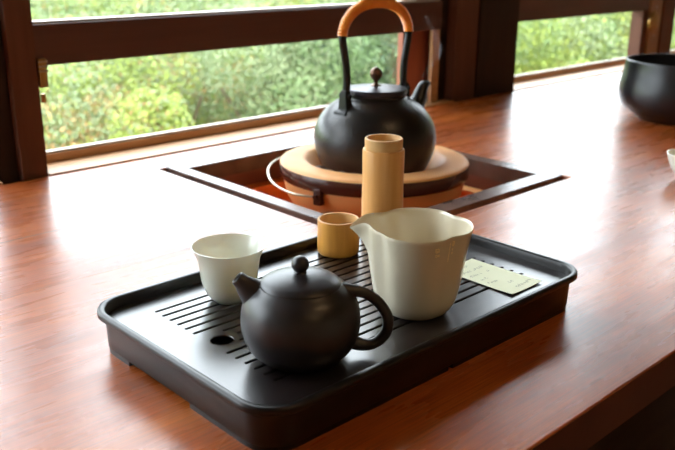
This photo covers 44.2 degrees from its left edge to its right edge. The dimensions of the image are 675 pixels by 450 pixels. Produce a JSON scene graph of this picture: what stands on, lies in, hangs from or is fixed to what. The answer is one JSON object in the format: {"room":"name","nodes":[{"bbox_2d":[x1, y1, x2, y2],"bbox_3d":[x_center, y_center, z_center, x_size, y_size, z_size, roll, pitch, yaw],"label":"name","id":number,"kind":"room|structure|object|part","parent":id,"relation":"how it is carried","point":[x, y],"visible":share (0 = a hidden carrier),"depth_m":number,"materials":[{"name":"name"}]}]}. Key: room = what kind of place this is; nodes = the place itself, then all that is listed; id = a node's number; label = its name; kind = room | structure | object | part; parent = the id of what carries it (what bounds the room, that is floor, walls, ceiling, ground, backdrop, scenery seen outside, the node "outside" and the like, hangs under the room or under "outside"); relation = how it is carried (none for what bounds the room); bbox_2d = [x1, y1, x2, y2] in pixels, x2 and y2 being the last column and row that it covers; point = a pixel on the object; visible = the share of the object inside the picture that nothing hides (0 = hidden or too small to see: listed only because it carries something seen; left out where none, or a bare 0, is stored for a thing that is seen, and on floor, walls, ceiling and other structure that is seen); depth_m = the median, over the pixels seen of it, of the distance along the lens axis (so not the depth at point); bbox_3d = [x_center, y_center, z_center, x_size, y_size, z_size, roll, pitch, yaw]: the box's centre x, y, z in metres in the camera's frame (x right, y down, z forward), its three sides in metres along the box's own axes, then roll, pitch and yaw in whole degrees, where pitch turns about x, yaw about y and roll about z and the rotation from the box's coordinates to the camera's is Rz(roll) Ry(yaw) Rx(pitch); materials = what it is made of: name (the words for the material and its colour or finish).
{"room":"tea room","nodes":[
{"label":"tea room","id":0,"kind":"room"},
{"bbox_2d":[587,386,674,449],"bbox_3d":[1.340,0.890,0.865,6.500,0.050,4.135,-16,25,-41],"label":"floor","id":1,"kind":"structure","parent":0,"point":[652,427],"depth_m":1.97,"materials":[{"name":"brown wood"}]},
{"bbox_2d":[0,71,674,449],"bbox_3d":[0.289,0.243,1.597,4.406,0.700,1.061,-16,25,-41],"label":"table","id":2,"kind":"object","parent":1,"relation":"on","point":[71,242],"visible":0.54,"depth_m":1.02,"materials":[{"name":"brown wood"}]},
{"bbox_2d":[97,233,577,449],"bbox_3d":[0.015,0.085,0.888,0.464,0.045,0.292,-16,25,-41],"label":"tray","id":3,"kind":"object","parent":2,"relation":"on","point":[193,344],"visible":0.68,"depth_m":0.79,"materials":[{"name":"black plastic"}]},
{"bbox_2d":[191,233,264,304],"bbox_3d":[-0.113,0.049,0.864,0.076,0.059,0.076,-16,25,-41],"label":"tea cup","id":4,"kind":"object","parent":3,"relation":"on","point":[220,258],"visible":0.88,"depth_m":0.85,"materials":[{"name":"white ceramic"}]},
{"bbox_2d":[232,255,393,371],"bbox_3d":[-0.028,0.072,0.739,0.117,0.097,0.109,-16,25,-41],"label":"teapot","id":5,"kind":"object","parent":3,"relation":"on","point":[297,317],"visible":1,"depth_m":0.70,"materials":[{"name":"black ceramic"}]},
{"bbox_3d":[-0.061,0.068,0.730,0.051,0.053,0.045,-12,22,-33],"label":"spout","id":6,"kind":"part","parent":5,"relation":"part of","materials":[{"name":"ceramic"}]},
{"bbox_3d":[-0.032,0.034,0.723,0.016,0.016,0.016,-16,25,-41],"label":"knob","id":7,"kind":"part","parent":5,"relation":"part of","materials":[{"name":"ceramic"}]},
{"bbox_3d":[-0.033,0.047,0.728,0.072,0.013,0.072,-16,25,-41],"label":"lid","id":8,"kind":"part","parent":5,"relation":"part of","materials":[{"name":"ceramic"}]},
{"bbox_3d":[0.026,0.082,0.742,0.050,0.066,0.015,0,19,-3],"label":"handle","id":9,"kind":"part","parent":5,"relation":"part of","materials":[{"name":"ceramic"}]},
{"bbox_2d":[317,212,358,257],"bbox_3d":[0.001,0.013,1.000,0.051,0.043,0.051,-16,25,-41],"label":"cup","id":10,"kind":"object","parent":3,"relation":"on","point":[335,237],"visible":0.95,"depth_m":0.98,"materials":[{"name":"yellow wood"}]},
{"bbox_2d":[361,134,404,215],"bbox_3d":[0.057,-0.047,1.046,0.052,0.128,0.052,-16,25,-41],"label":"tube","id":11,"kind":"object","parent":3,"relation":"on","point":[383,155],"visible":0.66,"depth_m":1.02,"materials":[{"name":"beige wood"}]},
{"bbox_2d":[350,208,473,320],"bbox_3d":[0.079,0.041,0.836,0.103,0.096,0.104,-16,25,-41],"label":"pitcher","id":12,"kind":"object","parent":3,"relation":"on","point":[417,256],"visible":0.97,"depth_m":0.81,"materials":[{"name":"ceramic"}]},
{"bbox_2d":[462,259,540,293],"bbox_3d":[0.173,0.057,0.934,0.055,0.002,0.097,-16,25,-41],"label":"note card","id":13,"kind":"object","parent":3,"relation":"on","point":[510,282],"visible":0.88,"depth_m":0.93,"materials":[{"name":"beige paper"}]},
{"bbox_2d":[166,138,562,224],"bbox_3d":[0.044,0.001,1.527,0.530,0.200,0.552,-16,25,-41],"label":"hearth","id":14,"kind":"object","parent":2,"relation":"in","point":[243,175],"visible":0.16,"depth_m":1.54,"materials":[{"name":"brown wood"}]},
{"bbox_3d":[-0.121,-0.141,1.680,0.499,0.030,0.034,-16,25,-41],"label":"frame rail","id":15,"kind":"part","parent":14,"relation":"part of","materials":[{"name":"brown wood"}]},
{"bbox_3d":[-0.127,-0.034,1.358,0.026,0.030,0.521,-16,25,-41],"label":"frame rail","id":16,"kind":"part","parent":14,"relation":"part of","materials":[{"name":"brown wood"}]},
{"bbox_2d":[267,143,468,217],"bbox_3d":[0.050,-0.030,1.512,0.358,0.193,0.358,-16,24,-41],"label":"brazier","id":17,"kind":"object","parent":14,"relation":"in","point":[309,186],"visible":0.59,"depth_m":1.37,"materials":[{"name":"brown ceramic"}]},
{"bbox_3d":[-0.078,-0.096,1.497,0.098,0.018,0.295,1,19,2],"label":"bail handle","id":18,"kind":"part","parent":17,"relation":"part of","materials":[{"name":"silver metal"}]},
{"bbox_3d":[0.065,-0.101,1.489,0.335,0.042,0.335,-16,24,-41],"label":"rim plate","id":19,"kind":"part","parent":17,"relation":"part of","materials":[{"name":"beige wood"}]},
{"bbox_2d":[314,0,435,173],"bbox_3d":[0.066,-0.238,1.442,0.216,0.307,0.216,2,19,3],"label":"kettle","id":20,"kind":"object","parent":17,"relation":"on","point":[360,111],"visible":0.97,"depth_m":1.39,"materials":[{"name":"grey metal"}]},
{"bbox_3d":[0.067,-0.299,1.423,0.174,0.170,0.013,-16,24,-41],"label":"handle","id":21,"kind":"part","parent":20,"relation":"part of","materials":[{"name":"black metal"}]},
{"bbox_3d":[0.067,-0.257,1.437,0.022,0.034,0.022,-16,24,-41],"label":"knob","id":22,"kind":"part","parent":20,"relation":"part of","materials":[{"name":"brown metal"}]},
{"bbox_3d":[0.066,-0.235,1.444,0.110,0.014,0.110,-16,24,-41],"label":"lid","id":23,"kind":"part","parent":20,"relation":"part of","materials":[{"name":"grey metal"}]},
{"bbox_3d":[0.140,-0.218,1.522,0.080,0.088,0.052,-16,24,-41],"label":"spout","id":24,"kind":"part","parent":20,"relation":"part of","materials":[{"name":"metal"}]},
{"bbox_3d":[0.212,-0.027,1.345,0.499,0.030,0.036,-16,25,-41],"label":"frame rail","id":25,"kind":"part","parent":14,"relation":"part of","materials":[{"name":"brown wood"}]},
{"bbox_3d":[0.215,-0.134,1.664,0.033,0.030,0.521,-16,25,-41],"label":"frame rail","id":26,"kind":"part","parent":14,"relation":"part of","materials":[{"name":"brown wood"}]},
{"bbox_2d":[618,53,674,125],"bbox_3d":[0.812,-0.319,1.965,0.281,0.139,0.281,-16,25,-41],"label":"bowl","id":27,"kind":"object","parent":2,"relation":"on","point":[646,88],"visible":1,"depth_m":1.90,"materials":[{"name":"black ceramic"}]},
{"bbox_2d":[667,149,674,172],"bbox_3d":[0.620,-0.103,1.462,0.082,0.046,0.082,-16,25,-41],"label":"bowl","id":28,"kind":"object","parent":2,"relation":"on","point":[671,153],"visible":1,"depth_m":1.46,"materials":[{"name":"white ceramic"}]},
{"bbox_3d":[-0.020,0.096,2.125,6.500,0.638,0.160,-16,25,-41],"label":"wall","id":29,"kind":"structure","parent":0,"visible":0},
{"bbox_2d":[32,0,453,175],"bbox_3d":[-0.129,-0.734,1.688,1.116,1.210,0.102,-16,25,-41],"label":"window","id":30,"kind":"structure","parent":29,"relation":"in","point":[85,39],"depth_m":1.68,"materials":[{"name":"brown wood"}]},
{"bbox_3d":[-0.160,-0.237,1.884,1.116,0.016,0.024,-16,25,-41],"label":"frame","id":31,"kind":"part","parent":30,"relation":"part of","materials":[{"name":"brown wood"}]},
{"bbox_3d":[-0.139,-0.420,1.761,1.064,0.069,0.045,-16,25,-41],"label":"cross rail","id":32,"kind":"part","parent":30,"relation":"part of","materials":[{"name":"brown wood"}]},
{"bbox_2d":[427,0,448,99],"bbox_3d":[0.263,-0.827,2.036,0.042,2.450,0.024,-16,25,-41],"label":"trim","id":33,"kind":"structure","parent":29,"relation":"attached to","point":[443,31],"depth_m":2.16,"materials":[{"name":"brown wood"}]},
{"bbox_2d":[444,0,479,101],"bbox_3d":[0.302,-0.845,2.090,0.092,2.450,0.108,-16,25,-41],"label":"trim","id":34,"kind":"structure","parent":29,"relation":"attached to","point":[463,15],"depth_m":2.17,"materials":[{"name":"brown wood"}]},
{"bbox_2d":[474,0,519,97],"bbox_3d":[0.387,-0.877,2.188,0.174,2.450,0.153,-16,25,-41],"label":"trim","id":35,"kind":"structure","parent":29,"relation":"attached to","point":[498,20],"depth_m":2.26,"materials":[{"name":"brown wood"}]},
{"bbox_2d":[513,0,649,90],"bbox_3d":[0.812,-1.010,2.530,0.950,1.210,0.102,-16,25,-41],"label":"window","id":36,"kind":"structure","parent":29,"relation":"in","point":[529,10],"depth_m":2.56,"materials":[{"name":"brown wood"}]},
{"bbox_3d":[0.783,-0.512,2.728,0.946,0.014,0.024,-16,25,-41],"label":"frame","id":37,"kind":"part","parent":36,"relation":"part of","materials":[{"name":"brown wood"}]},
{"bbox_3d":[0.755,-0.682,2.562,0.770,0.069,0.045,-16,25,-41],"label":"cross rail","id":38,"kind":"part","parent":36,"relation":"part of","materials":[{"name":"brown wood"}]},
{"bbox_2d":[657,0,674,52],"bbox_3d":[1.130,-1.083,2.818,0.090,2.450,0.088,-16,25,-41],"label":"trim","id":39,"kind":"structure","parent":29,"relation":"attached to","point":[668,9],"depth_m":2.91,"materials":[{"name":"brown wood"}]},
{"label":"outside","id":40,"kind":"structure","parent":0,"visible":0},
{"bbox_2d":[32,0,674,142],"bbox_3d":[-2.776,-4.830,13.798,40.000,4.835,22.000,-16,25,-41],"label":"ground","id":41,"kind":"structure","parent":40,"point":[76,15],"depth_m":12.40,"materials":[{"name":"green plant"}]},
{"bbox_2d":[39,60,195,149],"bbox_3d":[-1.617,-0.196,5.506,1.217,2.008,1.804,-6,19,-17],"label":"shrub","id":42,"kind":"object","parent":41,"relation":"on","point":[67,131],"visible":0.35,"depth_m":5.06,"materials":[{"name":"green plant"}]},
{"bbox_3d":[-1.845,0.013,5.619,0.748,1.536,0.785,15,23,37],"label":"stem","id":43,"kind":"part","parent":42,"relation":"part of","materials":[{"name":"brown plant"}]},
{"bbox_2d":[48,47,281,141],"bbox_3d":[-1.231,-0.537,6.451,1.904,2.120,1.285,-8,20,-24],"label":"shrub","id":44,"kind":"object","parent":41,"relation":"on","point":[194,108],"visible":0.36,"depth_m":5.98,"materials":[{"name":"green plant"}]},
{"bbox_3d":[-1.245,-0.224,6.301,0.828,1.622,0.790,12,21,30],"label":"stem","id":45,"kind":"part","parent":44,"relation":"part of","materials":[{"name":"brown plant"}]},
{"bbox_2d":[194,0,385,120],"bbox_3d":[-0.294,-0.486,5.958,1.452,2.250,1.433,-8,20,-24],"label":"shrub","id":46,"kind":"object","parent":41,"relation":"on","point":[328,57],"visible":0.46,"depth_m":5.61,"materials":[{"name":"green plant"}]},
{"bbox_3d":[-0.365,-0.210,6.122,0.790,1.622,0.828,9,20,23],"label":"stem","id":47,"kind":"part","parent":46,"relation":"part of","materials":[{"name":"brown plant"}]},
{"bbox_2d":[285,0,397,102],"bbox_3d":[0.292,-0.932,6.925,1.552,2.290,1.103,-13,23,-35],"label":"shrub","id":48,"kind":"object","parent":41,"relation":"on","point":[389,75],"visible":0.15,"depth_m":6.45,"materials":[{"name":"green plant"}]},
{"bbox_3d":[0.322,-0.605,7.000,0.828,1.622,0.790,6,19,16],"label":"stem","id":49,"kind":"part","parent":48,"relation":"part of","materials":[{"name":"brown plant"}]},
{"bbox_2d":[30,0,674,143],"bbox_3d":[1.422,-2.924,11.920,18.382,3.317,9.508,-1,19,-4],"label":"thicket","id":50,"kind":"object","parent":41,"relation":"on","point":[126,7],"visible":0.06,"depth_m":9.07,"materials":[{"name":"green plant"}]},
{"bbox_2d":[515,16,624,74],"bbox_3d":[1.536,-0.869,7.043,1.712,2.311,1.653,3,19,9],"label":"shrub","id":51,"kind":"object","parent":41,"relation":"on","point":[555,37],"visible":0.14,"depth_m":6.59,"materials":[{"name":"green plant"}]},
{"bbox_2d":[516,12,674,70],"bbox_3d":[2.352,-1.079,7.712,1.914,2.676,1.983,1,19,2],"label":"shrub","id":52,"kind":"object","parent":41,"relation":"on","point":[620,31],"visible":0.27,"depth_m":7.07,"materials":[{"name":"green plant"}]},
{"bbox_2d":[623,19,674,55],"bbox_3d":[3.628,-1.139,7.881,2.163,2.920,2.088,-1,19,-5],"label":"shrub","id":53,"kind":"object","parent":41,"relation":"on","point":[673,42],"visible":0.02,"depth_m":7.42,"materials":[{"name":"green plant"}]},
{"bbox_3d":[-0.013,-1.642,1.549,6.500,0.600,0.145,-16,25,-41],"label":"wall","id":54,"kind":"structure","parent":0,"visible":0},
{"bbox_2d":[0,23,18,183],"bbox_3d":[-0.575,-0.884,1.180,0.037,1.810,0.040,-16,25,-41],"label":"trim","id":55,"kind":"structure","parent":54,"relation":"attached to","point":[8,160],"depth_m":1.41,"materials":[{"name":"brown wood"}]},
{"bbox_2d":[0,0,48,181],"bbox_3d":[-0.539,-0.891,1.201,0.046,1.810,0.056,-16,25,-41],"label":"wooden post","id":56,"kind":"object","parent":54,"relation":"attached to","point":[15,15],"depth_m":1.40,"materials":[{"name":"brown wood"}]},
{"bbox_2d":[36,58,48,102],"bbox_3d":[-0.502,-0.246,1.417,0.016,0.074,0.014,-16,25,-41],"label":"latch","id":57,"kind":"object","parent":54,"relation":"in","point":[42,70],"depth_m":1.41,"materials":[{"name":"gold metal"}]},
{"bbox_3d":[-0.502,-0.258,1.414,0.014,0.048,0.012,-16,25,-41],"label":"plate","id":58,"kind":"part","parent":57,"relation":"part of","materials":[{"name":"gold metal"}]},
{"bbox_2d":[627,2,649,56],"bbox_3d":[1.034,-1.354,2.618,0.035,1.810,0.044,-16,25,-41],"label":"trim","id":59,"kind":"structure","parent":54,"relation":"attached to","point":[638,25],"depth_m":2.84,"materials":[{"name":"brown wood"}]},
{"bbox_2d":[644,0,662,53],"bbox_3d":[1.079,-1.365,2.653,0.080,1.810,0.052,-16,25,-41],"label":"trim","id":60,"kind":"structure","parent":54,"relation":"attached to","point":[651,43],"depth_m":2.86,"materials":[{"name":"brown wood"}]},
{"bbox_2d":[648,6,659,36],"bbox_3d":[1.078,-0.693,2.833,0.016,0.107,0.085,16,24,38],"label":"latch","id":61,"kind":"object","parent":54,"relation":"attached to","point":[654,19],"visible":1,"depth_m":2.83,"materials":[{"name":"gold metal"}]},
{"bbox_3d":[1.087,-0.696,2.843,0.056,0.056,0.010,-16,25,-41],"label":"plate","id":62,"kind":"part","parent":61,"relation":"part of","materials":[{"name":"gold metal"}]}
]}

